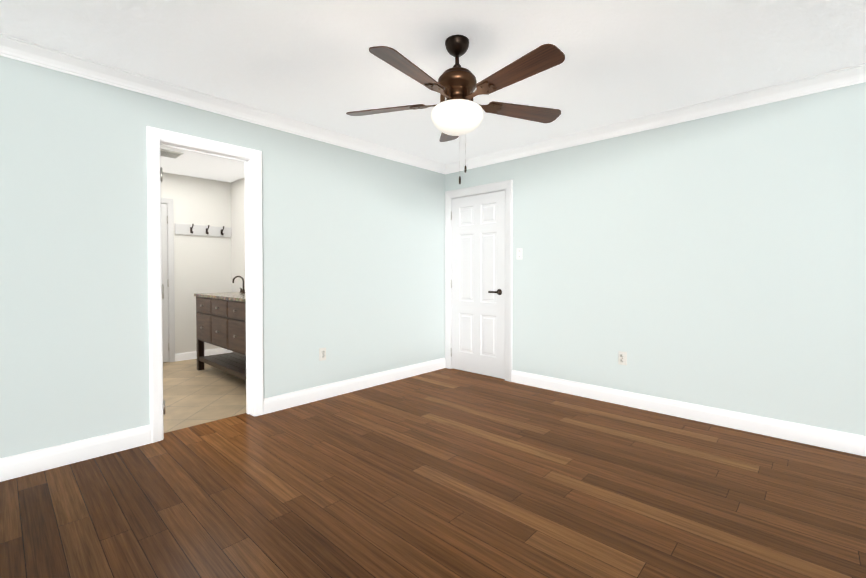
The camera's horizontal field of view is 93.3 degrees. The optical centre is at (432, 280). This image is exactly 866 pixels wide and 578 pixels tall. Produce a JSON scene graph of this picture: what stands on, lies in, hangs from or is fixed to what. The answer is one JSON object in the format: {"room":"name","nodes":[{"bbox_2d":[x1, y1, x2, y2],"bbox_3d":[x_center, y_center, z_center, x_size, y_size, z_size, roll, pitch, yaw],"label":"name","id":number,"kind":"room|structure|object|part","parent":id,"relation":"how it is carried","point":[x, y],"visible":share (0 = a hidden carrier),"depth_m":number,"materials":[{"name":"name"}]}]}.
{"room":"empty bedroom","nodes":[
{"label":"empty bedroom","id":0,"kind":"room"},
{"bbox_2d":[161,172,231,353],"bbox_3d":[-3.567,-0.157,5.153,0.125,2.430,2.175,1,1,43],"label":"wall","id":1,"kind":"structure","parent":0,"point":[202,264],"depth_m":5.47,"materials":[{"name":"white paint"}]},
{"bbox_2d":[161,203,168,361],"bbox_3d":[-3.615,0.042,4.992,0.105,2.022,0.660,1,1,43],"label":"bathroom door","id":2,"kind":"structure","parent":1,"relation":"in","point":[164,279],"depth_m":5.22,"materials":[{"name":"white wood"}]},
{"bbox_2d":[161,198,174,361],"bbox_3d":[-3.665,0.010,5.038,0.144,2.100,0.796,1,1,43],"label":"door frame","id":3,"kind":"structure","parent":1,"relation":"attached to","point":[170,280],"depth_m":5.26,"materials":[{"name":"white wood"}]},
{"bbox_2d":[175,223,230,237],"bbox_3d":[-3.065,-0.671,5.511,0.107,0.146,0.696,1,1,43],"label":"hook rail","id":4,"kind":"object","parent":1,"relation":"attached to","point":[197,230],"visible":1,"depth_m":5.51,"materials":[{"name":"white wood"}]},
{"bbox_2d":[175,348,232,361],"bbox_3d":[-3.104,1.001,5.567,0.014,0.100,0.717,1,1,43],"label":"baseboard","id":5,"kind":"structure","parent":1,"relation":"attached to","point":[185,356],"depth_m":5.47,"materials":[{"name":"white wood"}]},
{"bbox_2d":[0,56,444,457],"bbox_3d":[-1.400,-0.126,3.385,0.125,2.430,4.653,1,1,43],"label":"wall","id":6,"kind":"structure","parent":0,"point":[353,242],"depth_m":2.69,"materials":[{"name":"blue paint"}]},
{"bbox_2d":[0,425,150,481],"bbox_3d":[-2.379,1.046,2.254,0.016,0.124,1.385,1,1,43],"label":"baseboard","id":7,"kind":"structure","parent":6,"relation":"attached to","point":[23,464],"depth_m":2.46,"materials":[{"name":"white wood"}]},
{"bbox_2d":[147,126,263,442],"bbox_3d":[-1.694,0.022,3.073,0.162,2.143,0.805,1,1,43],"label":"trim","id":8,"kind":"structure","parent":6,"relation":"attached to","point":[158,138],"depth_m":3.03,"materials":[{"name":"white wood"}]},
{"bbox_2d":[0,33,448,173],"bbox_3d":[-1.328,-1.294,3.297,0.072,0.092,4.403,1,1,43],"label":"crown molding","id":9,"kind":"structure","parent":6,"relation":"attached to","point":[33,53],"depth_m":2.85,"materials":[{"name":"white wood"}]},
{"bbox_2d":[319,347,325,360],"bbox_3d":[-1.004,0.674,3.723,0.009,0.115,0.070,1,1,43],"label":"electrical outlet","id":10,"kind":"object","parent":6,"relation":"attached to","point":[322,353],"visible":1,"depth_m":3.72,"materials":[{"name":"white plastic"}]},
{"bbox_2d":[264,358,444,413],"bbox_3d":[-0.617,1.014,4.138,0.016,0.124,2.227,1,1,43],"label":"baseboard","id":11,"kind":"structure","parent":6,"relation":"attached to","point":[288,400],"depth_m":3.90,"materials":[{"name":"white wood"}]},
{"bbox_2d":[231,177,245,291],"bbox_3d":[-1.848,-0.153,4.949,2.666,2.430,0.125,1,1,43],"label":"wall","id":12,"kind":"structure","parent":0,"point":[238,227],"depth_m":5.64,"materials":[{"name":"white paint"}]},
{"bbox_2d":[0,359,865,577],"bbox_3d":[-0.851,1.127,2.893,7.210,0.060,4.653,1,1,43],"label":"floor","id":13,"kind":"structure","parent":0,"point":[448,473],"depth_m":2.11,"materials":[{"name":"brown wood"}]},
{"bbox_2d":[196,296,245,380],"bbox_3d":[-2.029,0.632,4.546,1.550,0.874,0.718,1,1,43],"label":"bathroom vanity","id":14,"kind":"object","parent":13,"relation":"on","point":[221,320],"depth_m":4.34,"materials":[{"name":"brown wood"}]},
{"bbox_2d":[194,292,245,299],"bbox_3d":[-2.019,0.179,4.549,1.580,0.032,0.687,1,1,43],"label":"countertop","id":15,"kind":"structure","parent":14,"relation":"on","point":[227,295],"depth_m":4.57,"materials":[{"name":"beige stone"}]},
{"bbox_2d":[0,0,865,182],"bbox_3d":[-0.851,-1.382,2.850,7.210,0.100,4.653,1,1,43],"label":"ceiling","id":16,"kind":"structure","parent":0,"point":[317,63],"depth_m":2.37,"materials":[{"name":"white paint"}]},
{"bbox_2d":[160,148,183,158],"bbox_3d":[-2.841,-1.347,4.354,0.260,0.020,0.260,1,1,43],"label":"ceiling vent","id":17,"kind":"object","parent":16,"relation":"in","point":[169,153],"visible":0.56,"depth_m":4.35,"materials":[{"name":"white plastic"}]},
{"bbox_2d":[346,35,564,183],"bbox_3d":[0.135,-0.945,2.235,1.270,0.753,1.270,1,1,43],"label":"fan","id":18,"kind":"object","parent":16,"relation":"hanging from","point":[457,113],"visible":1,"depth_m":2.17,"materials":[{"name":"brown wood"}]},
{"bbox_3d":[-0.275,-0.993,2.389,0.480,0.037,0.138,0,1,16],"label":"blade","id":19,"kind":"part","parent":18,"relation":"part of","materials":[{"name":"brown wood"}]},
{"bbox_3d":[-0.104,-0.985,1.920,0.138,0.037,0.480,1,1,34],"label":"blade","id":20,"kind":"part","parent":18,"relation":"part of","materials":[{"name":"brown wood"}]},
{"bbox_3d":[0.120,-0.998,2.696,0.138,0.037,0.480,0,1,-2],"label":"blade","id":21,"kind":"part","parent":18,"relation":"part of","materials":[{"name":"brown wood"}]},
{"bbox_3d":[0.134,-1.065,2.270,0.216,0.206,0.216,1,1,43],"label":"motor","id":22,"kind":"part","parent":18,"relation":"part of","materials":[{"name":"brown metal"}]},
{"bbox_3d":[0.134,-0.889,2.273,0.294,0.150,0.294,1,1,43],"label":"lamp shade","id":23,"kind":"part","parent":18,"relation":"part of","materials":[{"name":"white glass"}]},
{"bbox_3d":[0.160,-0.771,2.432,0.013,0.397,0.013,1,1,43],"label":"chain","id":24,"kind":"part","parent":18,"relation":"part of","materials":[{"name":"grey metal"}]},
{"bbox_3d":[0.193,-0.805,2.427,0.013,0.329,0.013,1,1,43],"label":"chain","id":25,"kind":"part","parent":18,"relation":"part of","materials":[{"name":"grey metal"}]},
{"bbox_3d":[0.395,-0.985,1.936,0.138,0.037,0.480,-1,1,-38],"label":"blade","id":26,"kind":"part","parent":18,"relation":"part of","materials":[{"name":"brown wood"}]},
{"bbox_3d":[0.533,-0.993,2.416,0.480,0.037,0.138,0,1,-20],"label":"blade","id":27,"kind":"part","parent":18,"relation":"part of","materials":[{"name":"brown wood"}]},
{"bbox_2d":[445,82,865,435],"bbox_3d":[1.760,-0.129,3.529,4.294,2.430,0.125,1,1,43],"label":"wall","id":28,"kind":"structure","parent":0,"point":[717,261],"depth_m":3.12,"materials":[{"name":"blue paint"}]},
{"bbox_2d":[452,190,504,378],"bbox_3d":[0.492,0.048,4.625,0.747,2.022,0.087,1,1,43],"label":"door","id":29,"kind":"structure","parent":28,"relation":"in","point":[478,284],"depth_m":4.61,"materials":[{"name":"white wood"}]},
{"bbox_2d":[445,179,512,381],"bbox_3d":[0.532,0.003,4.667,0.939,2.128,0.144,1,1,43],"label":"door frame","id":30,"kind":"structure","parent":28,"relation":"attached to","point":[507,186],"depth_m":4.42,"materials":[{"name":"white wood"}]},
{"bbox_2d":[516,248,521,259],"bbox_3d":[0.893,-0.272,4.240,0.070,0.115,0.017,1,1,43],"label":"light switch","id":31,"kind":"object","parent":28,"relation":"attached to","point":[519,254],"visible":1,"depth_m":4.24,"materials":[{"name":"white plastic"}]},
{"bbox_2d":[618,351,626,364],"bbox_3d":[1.649,0.679,3.555,0.070,0.115,0.009,1,1,43],"label":"electrical outlet","id":32,"kind":"object","parent":28,"relation":"attached to","point":[622,358],"visible":1,"depth_m":3.55,"materials":[{"name":"white plastic"}]},
{"bbox_2d":[448,63,865,172],"bbox_3d":[1.680,-1.297,3.449,4.080,0.092,0.072,1,1,43],"label":"crown molding","id":33,"kind":"structure","parent":28,"relation":"attached to","point":[852,75],"depth_m":3.16,"materials":[{"name":"white wood"}]},
{"bbox_2d":[511,370,865,455],"bbox_3d":[2.011,1.030,3.218,3.225,0.124,0.016,1,1,43],"label":"baseboard","id":34,"kind":"structure","parent":28,"relation":"attached to","point":[851,443],"depth_m":3.11,"materials":[{"name":"white wood"}]}
]}

